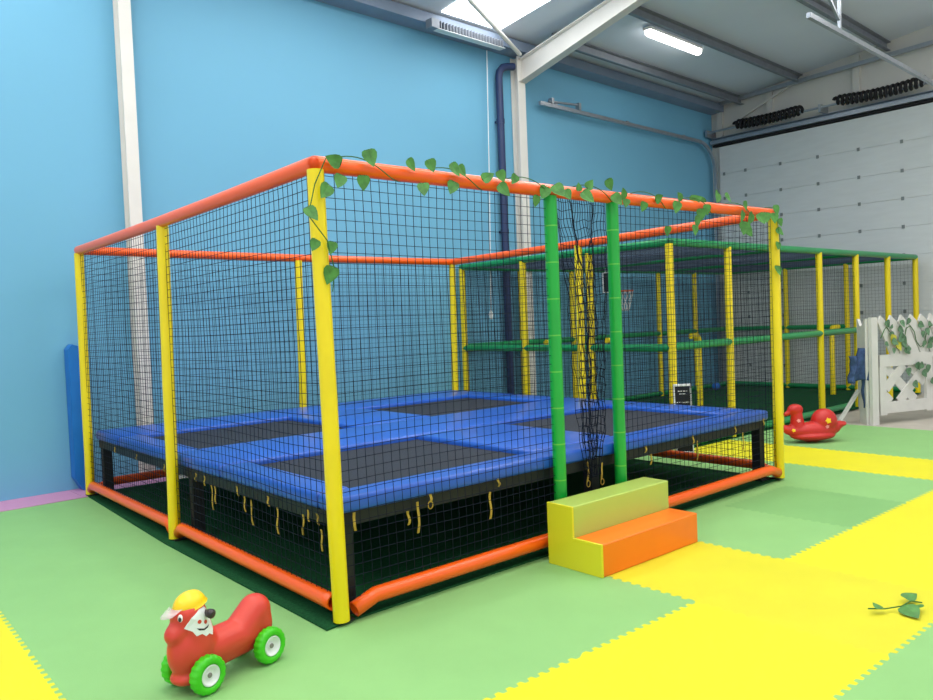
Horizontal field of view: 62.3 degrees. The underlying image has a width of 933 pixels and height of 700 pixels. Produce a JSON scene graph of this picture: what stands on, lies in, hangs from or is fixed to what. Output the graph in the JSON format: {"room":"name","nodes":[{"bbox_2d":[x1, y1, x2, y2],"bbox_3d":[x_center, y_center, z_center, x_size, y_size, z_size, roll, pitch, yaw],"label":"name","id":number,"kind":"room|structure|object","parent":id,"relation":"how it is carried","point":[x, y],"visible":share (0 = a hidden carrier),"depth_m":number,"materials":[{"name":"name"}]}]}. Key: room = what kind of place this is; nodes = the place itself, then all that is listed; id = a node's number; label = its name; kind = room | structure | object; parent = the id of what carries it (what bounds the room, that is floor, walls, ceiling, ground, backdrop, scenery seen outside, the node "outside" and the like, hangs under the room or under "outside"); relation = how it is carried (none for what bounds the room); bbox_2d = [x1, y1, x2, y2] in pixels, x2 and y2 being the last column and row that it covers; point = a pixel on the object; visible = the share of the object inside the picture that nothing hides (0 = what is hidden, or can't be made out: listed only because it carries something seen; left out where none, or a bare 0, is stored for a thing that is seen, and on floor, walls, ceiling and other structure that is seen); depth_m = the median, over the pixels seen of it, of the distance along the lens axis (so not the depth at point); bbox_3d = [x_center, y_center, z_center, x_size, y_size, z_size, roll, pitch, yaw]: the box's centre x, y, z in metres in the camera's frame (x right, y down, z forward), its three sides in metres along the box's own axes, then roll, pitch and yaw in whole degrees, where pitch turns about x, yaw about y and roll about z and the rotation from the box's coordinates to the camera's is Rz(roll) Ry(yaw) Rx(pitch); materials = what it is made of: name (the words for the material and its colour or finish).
{"room":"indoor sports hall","nodes":[
{"label":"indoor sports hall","id":0,"kind":"room"},
{"bbox_2d":[0,0,718,500],"bbox_3d":[-3.514,-1.592,8.453,24.120,6.240,0.120,-4,3,-43],"label":"wall","id":1,"kind":"structure","parent":0,"point":[230,93],"depth_m":9.37,"materials":[{"name":"blue paint"}]},
{"bbox_2d":[426,17,505,50],"bbox_3d":[0.009,-4.532,11.101,1.440,0.125,0.130,-4,3,-43],"label":"cable tray","id":2,"kind":"object","parent":1,"relation":"attached to","point":[433,24],"visible":1,"depth_m":11.02,"materials":[{"name":"white metal"}]},
{"bbox_2d":[486,50,492,318],"bbox_3d":[0.333,-2.509,11.743,0.172,4.080,0.067,-4,3,-43],"label":"pull cord","id":3,"kind":"object","parent":1,"relation":"hanging from","point":[486,50],"visible":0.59,"depth_m":11.75,"materials":[{"name":"white plastic"}]},
{"bbox_2d":[495,63,515,393],"bbox_3d":[0.687,-1.693,12.108,0.377,5.597,0.167,-4,3,-38],"label":"downpipe","id":4,"kind":"object","parent":1,"relation":"attached to","point":[500,121],"visible":0.69,"depth_m":11.95,"materials":[{"name":"blue metal"}]},
{"bbox_2d":[315,0,723,114],"bbox_3d":[-3.537,-4.399,8.148,23.980,0.150,0.300,-4,3,-43],"label":"ceiling beam","id":5,"kind":"structure","parent":1,"relation":"attached to","point":[391,11],"depth_m":12.20,"materials":[{"name":"grey metal"}]},
{"bbox_2d":[538,98,722,381],"bbox_3d":[3.271,-1.706,14.484,5.500,5.200,0.180,-4,3,-43],"label":"door track","id":6,"kind":"object","parent":1,"relation":"attached to","point":[551,103],"visible":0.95,"depth_m":14.63,"materials":[{"name":"metal"}]},
{"bbox_2d":[719,40,932,105],"bbox_3d":[7.454,-5.221,13.698,0.070,0.280,7.000,-4,3,-43],"label":"trim","id":7,"kind":"structure","parent":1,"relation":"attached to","point":[928,43],"depth_m":14.36,"materials":[{"name":"metal"}]},
{"bbox_2d":[179,393,932,478],"bbox_3d":[0.936,1.509,2.537,29.168,0.120,19.385,-4,3,-43],"label":"floor","id":8,"kind":"structure","parent":0,"point":[917,419],"depth_m":10.60,"materials":[{"name":"beige concrete"}]},
{"bbox_2d":[0,611,29,660],"bbox_3d":[-2.853,1.542,3.909,0.963,0.020,1.004,-4,3,-40],"label":"mat","id":9,"kind":"object","parent":8,"relation":"on","point":[10,646],"visible":0.88,"depth_m":3.96,"materials":[{"name":"yellow plastic"}]},
{"bbox_2d":[0,654,65,699],"bbox_3d":[-2.216,1.544,3.164,0.963,0.020,1.004,-4,3,-40],"label":"mat","id":10,"kind":"object","parent":8,"relation":"on","point":[20,679],"visible":0.93,"depth_m":3.52,"materials":[{"name":"yellow plastic"}]},
{"bbox_2d":[0,503,75,530],"bbox_3d":[-4.007,1.487,6.697,0.952,0.020,0.860,-4,3,-40],"label":"mat","id":11,"kind":"object","parent":8,"relation":"on","point":[46,513],"visible":0.81,"depth_m":6.79,"materials":[{"name":"green plastic"}]},
{"bbox_2d":[0,490,83,511],"bbox_3d":[-4.255,1.470,7.348,0.995,0.026,0.500,-4,3,-43],"label":"floor mat","id":12,"kind":"object","parent":8,"relation":"on","point":[37,500],"visible":0.89,"depth_m":7.44,"materials":[{"name":"pink plastic"}]},
{"bbox_2d":[51,497,109,517],"bbox_3d":[-3.294,1.436,7.307,0.973,0.020,0.860,-4,3,-40],"label":"mat","id":13,"kind":"object","parent":8,"relation":"on","point":[81,507],"visible":0.38,"depth_m":7.08,"materials":[{"name":"green plastic"}]},
{"bbox_2d":[0,567,210,652],"bbox_3d":[-2.143,1.491,4.515,0.952,0.020,1.004,-4,3,-40],"label":"mat","id":14,"kind":"object","parent":8,"relation":"on","point":[60,615],"visible":0.73,"depth_m":4.45,"materials":[{"name":"green plastic"}]},
{"bbox_2d":[75,511,143,538],"bbox_3d":[-2.703,1.437,6.615,0.973,0.020,1.004,-4,3,-40],"label":"mat","id":15,"kind":"object","parent":8,"relation":"on","point":[109,524],"visible":0.39,"depth_m":6.37,"materials":[{"name":"green plastic"}]},
{"bbox_2d":[69,477,179,497],"bbox_3d":[-3.520,1.416,8.024,0.995,0.026,0.500,-4,3,-43],"label":"floor mat","id":16,"kind":"object","parent":8,"relation":"on","point":[80,492],"visible":0.36,"depth_m":7.99,"materials":[{"name":"pink plastic"}]},
{"bbox_2d":[64,344,85,489],"bbox_3d":[-3.958,0.683,7.839,0.130,1.482,0.140,-4,3,-43],"label":"mat","id":17,"kind":"object","parent":16,"relation":"on","point":[71,352],"visible":0.8,"depth_m":7.78,"materials":[{"name":"blue plastic"}]},
{"bbox_2d":[112,0,156,480],"bbox_3d":[-3.548,-1.437,8.221,0.130,5.710,0.154,-4,3,-43],"label":"steel column","id":18,"kind":"structure","parent":8,"relation":"on","point":[122,19],"depth_m":8.17,"materials":[{"name":"white metal"}]},
{"bbox_2d":[109,532,189,565],"bbox_3d":[-2.066,1.439,5.870,0.973,0.020,1.004,-4,3,-40],"label":"mat","id":19,"kind":"object","parent":8,"relation":"on","point":[145,546],"visible":0.34,"depth_m":5.61,"materials":[{"name":"green plastic"}]},
{"bbox_2d":[28,603,291,699],"bbox_3d":[-1.506,1.493,3.770,0.952,0.020,1.004,-4,3,-40],"label":"mat","id":20,"kind":"object","parent":8,"relation":"on","point":[124,663],"visible":0.63,"depth_m":3.66,"materials":[{"name":"green plastic"}]},
{"bbox_2d":[160,589,285,695],"bbox_3d":[-1.122,1.259,3.497,0.254,0.434,0.569,-1,3,34],"label":"toy","id":21,"kind":"object","parent":20,"relation":"on","point":[198,651],"visible":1,"depth_m":3.35,"materials":[{"name":"red plastic"}]},
{"bbox_2d":[152,558,252,602],"bbox_3d":[-1.429,1.440,5.125,0.973,0.020,1.004,-4,3,-40],"label":"mat","id":22,"kind":"object","parent":8,"relation":"on","point":[191,573],"visible":0.3,"depth_m":4.87,"materials":[{"name":"green plastic"}]},
{"bbox_2d":[156,655,365,699],"bbox_3d":[-0.866,1.494,3.021,0.952,0.020,1.014,-4,3,-40],"label":"mat","id":23,"kind":"object","parent":8,"relation":"on","point":[288,678],"visible":0.83,"depth_m":3.37,"materials":[{"name":"green plastic"}]},
{"bbox_2d":[211,592,445,653],"bbox_3d":[-0.792,1.442,4.380,0.973,0.020,1.004,-4,3,-40],"label":"mat","id":24,"kind":"object","parent":8,"relation":"on","point":[301,634],"visible":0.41,"depth_m":4.08,"materials":[{"name":"green plastic"}]},
{"bbox_2d":[87,459,776,630],"bbox_3d":[-0.465,1.305,7.315,4.918,0.011,4.886,-4,3,-43],"label":"mat","id":25,"kind":"object","parent":8,"relation":"on","point":[318,615],"visible":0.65,"depth_m":5.75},
{"bbox_2d":[74,155,784,624],"bbox_3d":[-0.447,0.073,7.264,4.956,2.450,4.920,-4,3,-43],"label":"enclosure","id":26,"kind":"object","parent":25,"relation":"on","point":[336,600],"visible":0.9,"depth_m":5.40,"materials":[{"name":"black fabric"}]},
{"bbox_2d":[303,148,783,291],"bbox_3d":[0.990,-0.828,5.403,4.796,0.816,0.182,-4,3,-40],"label":"ivy garland","id":27,"kind":"object","parent":26,"relation":"attached to","point":[331,273],"visible":0.88,"depth_m":4.71,"materials":[{"name":"green plastic"}]},
{"bbox_2d":[557,198,607,477],"bbox_3d":[0.815,-0.095,5.327,0.538,1.953,0.156,-4,3,-43],"label":"net","id":28,"kind":"object","parent":26,"relation":"hanging from","point":[600,200],"depth_m":5.34,"materials":[{"name":"black fabric"}]},
{"bbox_2d":[96,390,769,614],"bbox_3d":[-0.426,0.982,7.269,4.695,0.632,4.694,-4,3,-43],"label":"trampoline","id":29,"kind":"object","parent":25,"relation":"on","point":[574,458],"visible":0.82,"depth_m":6.01,"materials":[{"name":"blue plastic"}]},
{"bbox_2d":[292,602,580,699],"bbox_3d":[-0.153,1.443,3.631,0.973,0.020,1.014,-4,3,-40],"label":"mat","id":30,"kind":"object","parent":8,"relation":"on","point":[445,651],"visible":0.92,"depth_m":3.60,"materials":[{"name":"green plastic"}]},
{"bbox_2d":[429,558,553,600],"bbox_3d":[-0.079,1.391,4.990,0.952,0.020,1.004,-4,3,-40],"label":"mat","id":31,"kind":"object","parent":8,"relation":"on","point":[494,579],"visible":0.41,"depth_m":4.64,"materials":[{"name":"green plastic"}]},
{"bbox_2d":[510,56,536,395],"bbox_3d":[0.914,-1.767,12.322,0.170,5.710,0.154,-4,3,-43],"label":"steel column","id":32,"kind":"structure","parent":8,"relation":"on","point":[518,94],"depth_m":12.26,"materials":[{"name":"white metal"}]},
{"bbox_2d":[518,0,648,83],"bbox_3d":[4.515,-5.095,8.166,0.160,1.750,10.830,-4,3,-43],"label":"roof beam","id":33,"kind":"structure","parent":32,"relation":"on","point":[573,36],"depth_m":11.37,"materials":[{"name":"white metal"}]},
{"bbox_2d":[446,564,694,653],"bbox_3d":[0.561,1.392,4.241,0.952,0.020,1.014,-4,3,-40],"label":"mat","id":34,"kind":"object","parent":8,"relation":"on","point":[577,611],"visible":0.8,"depth_m":4.17,"materials":[{"name":"green plastic"}]},
{"bbox_2d":[482,655,696,699],"bbox_3d":[0.487,1.445,2.882,0.973,0.020,1.004,-4,3,-40],"label":"mat","id":35,"kind":"object","parent":8,"relation":"on","point":[582,678],"visible":1,"depth_m":3.25,"materials":[{"name":"yellow plastic"}]},
{"bbox_2d":[635,452,739,467],"bbox_3d":[2.222,1.179,8.245,0.993,0.020,1.004,-4,3,-40],"label":"mat","id":36,"kind":"object","parent":8,"relation":"on","point":[668,460],"visible":0.15,"depth_m":8.13,"materials":[{"name":"green plastic"}]},
{"bbox_2d":[673,384,693,452],"bbox_3d":[2.326,0.762,8.334,0.190,0.801,0.228,-2,2,2],"label":"sign","id":37,"kind":"object","parent":36,"relation":"on","point":[681,391],"visible":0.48,"depth_m":8.26,"materials":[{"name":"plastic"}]},
{"bbox_2d":[606,541,783,600],"bbox_3d":[1.284,1.340,4.859,0.998,0.020,1.014,-4,3,-40],"label":"mat","id":38,"kind":"object","parent":8,"relation":"on","point":[694,571],"visible":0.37,"depth_m":4.67,"materials":[{"name":"yellow plastic"}]},
{"bbox_2d":[547,477,697,577],"bbox_3d":[1.042,1.135,5.075,1.009,0.393,0.437,-4,3,-40],"label":"step","id":39,"kind":"structure","parent":38,"relation":"on","point":[609,530],"depth_m":4.90,"materials":[{"name":"leather"}]},
{"bbox_2d":[686,503,724,515],"bbox_3d":[1.384,1.286,6.240,0.998,0.020,1.004,-4,3,-40],"label":"mat","id":40,"kind":"object","parent":8,"relation":"on","point":[707,507],"visible":0.09,"depth_m":6.12,"materials":[{"name":"green plastic"}]},
{"bbox_2d":[581,602,888,699],"bbox_3d":[1.201,1.394,3.492,0.952,0.020,1.004,-4,3,-40],"label":"mat","id":41,"kind":"object","parent":8,"relation":"on","point":[697,651],"visible":0.9,"depth_m":3.46,"materials":[{"name":"yellow plastic"}]},
{"bbox_2d":[694,440,785,457],"bbox_3d":[2.963,1.125,8.877,1.004,0.020,1.004,-4,3,-40],"label":"mat","id":42,"kind":"object","parent":8,"relation":"on","point":[735,443],"visible":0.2,"depth_m":8.76,"materials":[{"name":"yellow plastic"}]},
{"bbox_2d":[708,484,783,505],"bbox_3d":[2.123,1.233,6.871,0.993,0.020,1.004,-4,3,-40],"label":"mat","id":43,"kind":"object","parent":8,"relation":"on","point":[756,491],"visible":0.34,"depth_m":6.53,"materials":[{"name":"green plastic"}]},
{"bbox_2d":[729,430,802,444],"bbox_3d":[3.703,1.073,9.510,0.993,0.020,1.004,-4,3,-40],"label":"mat","id":44,"kind":"object","parent":8,"relation":"on","point":[788,440],"visible":0.15,"depth_m":9.28,"materials":[{"name":"green plastic"}]},
{"bbox_2d":[704,458,832,485],"bbox_3d":[2.859,1.180,7.500,0.993,0.020,1.004,-4,3,-40],"label":"mat","id":45,"kind":"object","parent":8,"relation":"on","point":[793,472],"visible":0.46,"depth_m":7.42,"materials":[{"name":"green plastic"}]},
{"bbox_2d":[627,385,921,447],"bbox_3d":[3.914,0.940,12.458,7.310,0.011,3.750,-4,3,-40],"label":"mat","id":46,"kind":"object","parent":8,"relation":"on","point":[829,403],"visible":0.21,"depth_m":13.37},
{"bbox_2d":[459,238,920,444],"bbox_3d":[3.885,-0.262,12.399,7.312,2.393,3.691,-4,3,-40],"label":"playground","id":47,"kind":"object","parent":46,"relation":"on","point":[792,257],"visible":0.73,"depth_m":11.18,"materials":[{"name":"yellow plastic"}]},
{"bbox_2d":[602,268,633,310],"bbox_3d":[2.467,-0.991,12.424,0.440,0.732,0.371,-4,3,-43],"label":"basketball hoop","id":48,"kind":"object","parent":47,"relation":"hanging from","point":[605,272],"visible":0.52,"depth_m":12.39,"materials":[{"name":"white plastic"}]},
{"bbox_2d":[712,382,719,389],"bbox_3d":[4.909,0.713,15.183,0.160,0.160,0.160,-4,3,-43],"label":"ball","id":49,"kind":"object","parent":46,"relation":"on","point":[717,383],"visible":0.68,"depth_m":15.12,"materials":[{"name":"blue plastic"}]},
{"bbox_2d":[697,506,852,559],"bbox_3d":[2.024,1.287,5.491,0.998,0.020,1.014,-4,3,-40],"label":"mat","id":50,"kind":"object","parent":8,"relation":"on","point":[773,535],"visible":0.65,"depth_m":5.42,"materials":[{"name":"green plastic"}]},
{"bbox_2d":[741,445,875,468],"bbox_3d":[3.599,1.127,8.132,1.004,0.020,1.004,-4,3,-40],"label":"mat","id":51,"kind":"object","parent":8,"relation":"on","point":[826,458],"visible":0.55,"depth_m":8.06,"materials":[{"name":"yellow plastic"}]},
{"bbox_2d":[695,560,932,655],"bbox_3d":[1.924,1.342,4.110,0.998,0.020,1.004,-4,3,-40],"label":"mat","id":52,"kind":"object","parent":8,"relation":"on","point":[826,603],"visible":0.89,"depth_m":4.06,"materials":[{"name":"yellow plastic"}]},
{"bbox_2d":[868,593,923,617],"bbox_3d":[2.225,1.300,3.937,0.350,0.036,0.211,-4,3,-43],"label":"sprig","id":53,"kind":"object","parent":52,"relation":"on","point":[912,610],"visible":1,"depth_m":3.89,"materials":[{"name":"green plant"}]},
{"bbox_2d":[771,421,858,430],"bbox_3d":[4.439,1.020,10.138,0.992,0.020,1.004,-4,3,-40],"label":"mat","id":54,"kind":"object","parent":8,"relation":"on","point":[846,426],"visible":0.14,"depth_m":10.02,"materials":[{"name":"green plastic"}]},
{"bbox_2d":[725,486,905,527],"bbox_3d":[2.763,1.234,6.122,0.993,0.020,1.014,-4,3,-40],"label":"mat","id":55,"kind":"object","parent":8,"relation":"on","point":[848,510],"visible":0.84,"depth_m":6.08,"materials":[{"name":"green plastic"}]},
{"bbox_2d":[787,435,911,453],"bbox_3d":[4.340,1.074,8.765,0.993,0.020,1.004,-4,3,-40],"label":"mat","id":56,"kind":"object","parent":8,"relation":"on","point":[842,443],"visible":0.65,"depth_m":8.70,"materials":[{"name":"green plastic"}]},
{"bbox_2d":[783,404,845,441],"bbox_3d":[4.027,0.842,8.962,0.792,0.453,0.292,-2,2,-5],"label":"toy","id":57,"kind":"object","parent":56,"relation":"on","point":[823,424],"visible":0.99,"depth_m":8.88,"materials":[{"name":"red plastic"}]},
{"bbox_2d":[784,528,932,592],"bbox_3d":[2.664,1.289,4.742,0.998,0.020,1.004,-4,3,-40],"label":"mat","id":58,"kind":"object","parent":8,"relation":"on","point":[908,562],"visible":0.88,"depth_m":4.79,"materials":[{"name":"yellow plastic"}]},
{"bbox_2d":[785,469,932,502],"bbox_3d":[3.499,1.182,6.751,0.993,0.020,1.014,-4,3,-40],"label":"mat","id":59,"kind":"object","parent":8,"relation":"on","point":[869,485],"visible":0.87,"depth_m":6.72,"materials":[{"name":"green plastic"}]},
{"bbox_2d":[833,657,932,699],"bbox_3d":[1.837,1.395,2.747,0.952,0.020,1.004,-4,3,-40],"label":"mat","id":60,"kind":"object","parent":8,"relation":"on","point":[894,679],"visible":0.94,"depth_m":3.17,"materials":[{"name":"green plastic"}]},
{"bbox_2d":[834,454,932,479],"bbox_3d":[4.239,1.129,7.383,1.004,0.020,1.014,-4,3,-40],"label":"mat","id":61,"kind":"object","parent":8,"relation":"on","point":[890,465],"visible":0.88,"depth_m":7.44,"materials":[{"name":"yellow plastic"}]},
{"bbox_2d":[836,425,932,441],"bbox_3d":[5.075,1.021,9.393,0.992,0.020,1.004,-4,3,-40],"label":"mat","id":62,"kind":"object","parent":8,"relation":"on","point":[886,433],"visible":0.7,"depth_m":9.37,"materials":[{"name":"green plastic"}]},
{"bbox_2d":[838,313,932,425],"bbox_3d":[6.243,0.215,10.707,2.630,1.440,0.463,-3,2,-21],"label":"picket fence","id":63,"kind":"object","parent":8,"relation":"on","point":[878,386],"visible":0.91,"depth_m":10.28,"materials":[{"name":"white paint"}]},
{"bbox_2d":[847,348,869,407],"bbox_3d":[5.269,0.373,10.212,0.446,0.800,0.173,-3,2,-11],"label":"jacket","id":64,"kind":"object","parent":63,"relation":"hanging from","point":[857,363],"visible":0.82,"depth_m":10.20,"materials":[{"name":"blue fabric"}]},
{"bbox_2d":[881,318,932,387],"bbox_3d":[6.206,0.024,10.409,1.628,0.946,0.101,-3,2,-20],"label":"ivy vine","id":65,"kind":"object","parent":63,"relation":"attached to","point":[902,341],"visible":1,"depth_m":10.30,"materials":[{"name":"green plant"}]},
{"bbox_2d":[852,503,932,541],"bbox_3d":[3.402,1.236,5.373,0.993,0.020,1.004,-4,3,-40],"label":"mat","id":66,"kind":"object","parent":8,"relation":"on","point":[909,520],"visible":0.94,"depth_m":5.51,"materials":[{"name":"yellow plastic"}]},
{"bbox_2d":[878,442,932,459],"bbox_3d":[4.979,1.075,8.016,0.993,0.020,1.014,-4,3,-40],"label":"mat","id":67,"kind":"object","parent":8,"relation":"on","point":[909,450],"visible":0.85,"depth_m":8.16,"materials":[{"name":"green plastic"}]},
{"bbox_2d":[888,620,932,669],"bbox_3d":[2.561,1.343,3.365,0.998,0.020,1.004,-4,3,-40],"label":"mat","id":68,"kind":"object","parent":8,"relation":"on","point":[919,651],"visible":0.85,"depth_m":3.47,"materials":[{"name":"green plastic"}]},
{"bbox_2d":[906,490,932,506],"bbox_3d":[4.139,1.183,6.002,0.993,0.020,1.004,-4,3,-40],"label":"mat","id":69,"kind":"object","parent":8,"relation":"on","point":[926,499],"visible":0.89,"depth_m":6.11,"materials":[{"name":"yellow plastic"}]},
{"bbox_2d":[392,0,932,102],"bbox_3d":[1.416,-5.349,2.785,24.120,1.761,15.100,-4,3,-43],"label":"ceiling","id":70,"kind":"structure","parent":0,"point":[780,32],"depth_m":12.67,"materials":[{"name":"white metal"}]},
{"bbox_2d":[467,0,521,56],"bbox_3d":[0.064,-4.655,10.351,0.069,0.398,3.546,-1,2,25],"label":"pipe","id":71,"kind":"object","parent":70,"relation":"attached to","point":[473,3],"visible":1,"depth_m":11.02,"materials":[{"name":"white metal"}]},
{"bbox_2d":[442,0,549,29],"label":"window","id":72,"kind":"structure","parent":70,"relation":"attached to","point":[502,13],"depth_m":10.91,"materials":[{"name":"white glass"}]},
{"bbox_2d":[552,33,743,104],"bbox_3d":[3.502,-4.956,13.838,5.880,0.170,0.075,-4,3,-43],"label":"purlin","id":73,"kind":"object","parent":70,"relation":"attached to","point":[586,49],"visible":0.74,"depth_m":13.71,"materials":[{"name":"grey metal"}]},
{"bbox_2d":[643,26,702,54],"bbox_3d":[3.362,-5.001,12.485,1.550,0.174,0.130,-4,3,-43],"label":"lamp","id":74,"kind":"object","parent":70,"relation":"hanging from","point":[652,32],"visible":1,"depth_m":12.37,"materials":[{"name":"white plastic"}]},
{"bbox_2d":[628,6,802,83],"bbox_3d":[4.315,-5.089,12.943,5.880,0.170,0.075,-4,3,-43],"label":"purlin","id":75,"kind":"object","parent":70,"relation":"attached to","point":[642,13],"visible":0.77,"depth_m":12.69,"materials":[{"name":"grey metal"}]},
{"bbox_2d":[796,0,889,50],"bbox_3d":[5.370,-5.262,11.780,5.880,0.170,0.075,-4,3,-43],"label":"purlin","id":76,"kind":"object","parent":70,"relation":"attached to","point":[819,6],"visible":1,"depth_m":12.61,"materials":[{"name":"grey metal"}]},
{"bbox_2d":[806,0,932,85],"bbox_3d":[5.978,-2.272,10.908,6.291,6.373,0.141,-4,3,-43],"label":"door track","id":77,"kind":"object","parent":70,"relation":"hanging from","point":[810,16],"visible":1,"depth_m":9.90,"materials":[{"name":"metal"}]},
{"bbox_2d":[711,25,932,381],"bbox_3d":[10.354,-2.982,11.011,0.120,7.710,15.120,-4,3,-43],"label":"wall","id":78,"kind":"structure","parent":0,"point":[808,94],"depth_m":14.49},
{"bbox_2d":[717,112,723,137],"bbox_3d":[5.326,-4.783,16.197,0.070,0.634,0.120,-4,3,-43],"label":"trim","id":79,"kind":"structure","parent":78,"relation":"attached to","point":[720,116],"depth_m":16.17,"materials":[{"name":"white metal"}]},
{"bbox_2d":[722,74,808,128],"bbox_3d":[5.912,-4.928,15.473,0.030,0.690,1.900,-4,3,-43],"label":"trim","id":80,"kind":"structure","parent":78,"relation":"attached to","point":[785,88],"depth_m":15.46,"materials":[{"name":"grey metal"}]},
{"bbox_2d":[766,91,773,125],"bbox_3d":[6.054,-4.843,15.399,0.070,0.753,0.120,-4,3,-43],"label":"trim","id":81,"kind":"structure","parent":78,"relation":"attached to","point":[769,105],"depth_m":15.37,"materials":[{"name":"white metal"}]},
{"bbox_2d":[710,90,932,392],"bbox_3d":[6.899,-1.850,14.654,0.160,5.218,4.760,-4,3,-43],"label":"door","id":82,"kind":"structure","parent":78,"relation":"in","point":[864,183],"depth_m":14.52,"materials":[{"name":"white paint"}]},
{"bbox_2d":[705,82,926,138],"bbox_3d":[6.688,-4.519,14.522,0.360,0.140,4.650,-4,3,-43],"label":"shaft","id":83,"kind":"object","parent":82,"relation":"attached to","point":[823,109],"visible":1,"depth_m":14.55,"materials":[{"name":"metal"}]},
{"bbox_2d":[732,105,803,128],"bbox_3d":[5.925,-4.560,15.170,0.216,0.232,1.454,-4,3,-43],"label":"spring","id":84,"kind":"object","parent":83,"relation":"attached to","point":[766,117],"visible":1,"depth_m":15.10,"materials":[{"name":"black metal"}]},
{"bbox_2d":[832,75,925,105],"bbox_3d":[7.312,-4.565,13.661,0.216,0.244,1.593,-4,3,-43],"label":"spring","id":85,"kind":"object","parent":83,"relation":"attached to","point":[840,98],"visible":0.93,"depth_m":13.62,"materials":[{"name":"black metal"}]},
{"bbox_2d":[852,54,860,106],"bbox_3d":[7.167,-4.934,14.181,0.070,0.934,0.120,-4,3,-43],"label":"trim","id":86,"kind":"structure","parent":78,"relation":"attached to","point":[856,75],"depth_m":14.16,"materials":[{"name":"white metal"}]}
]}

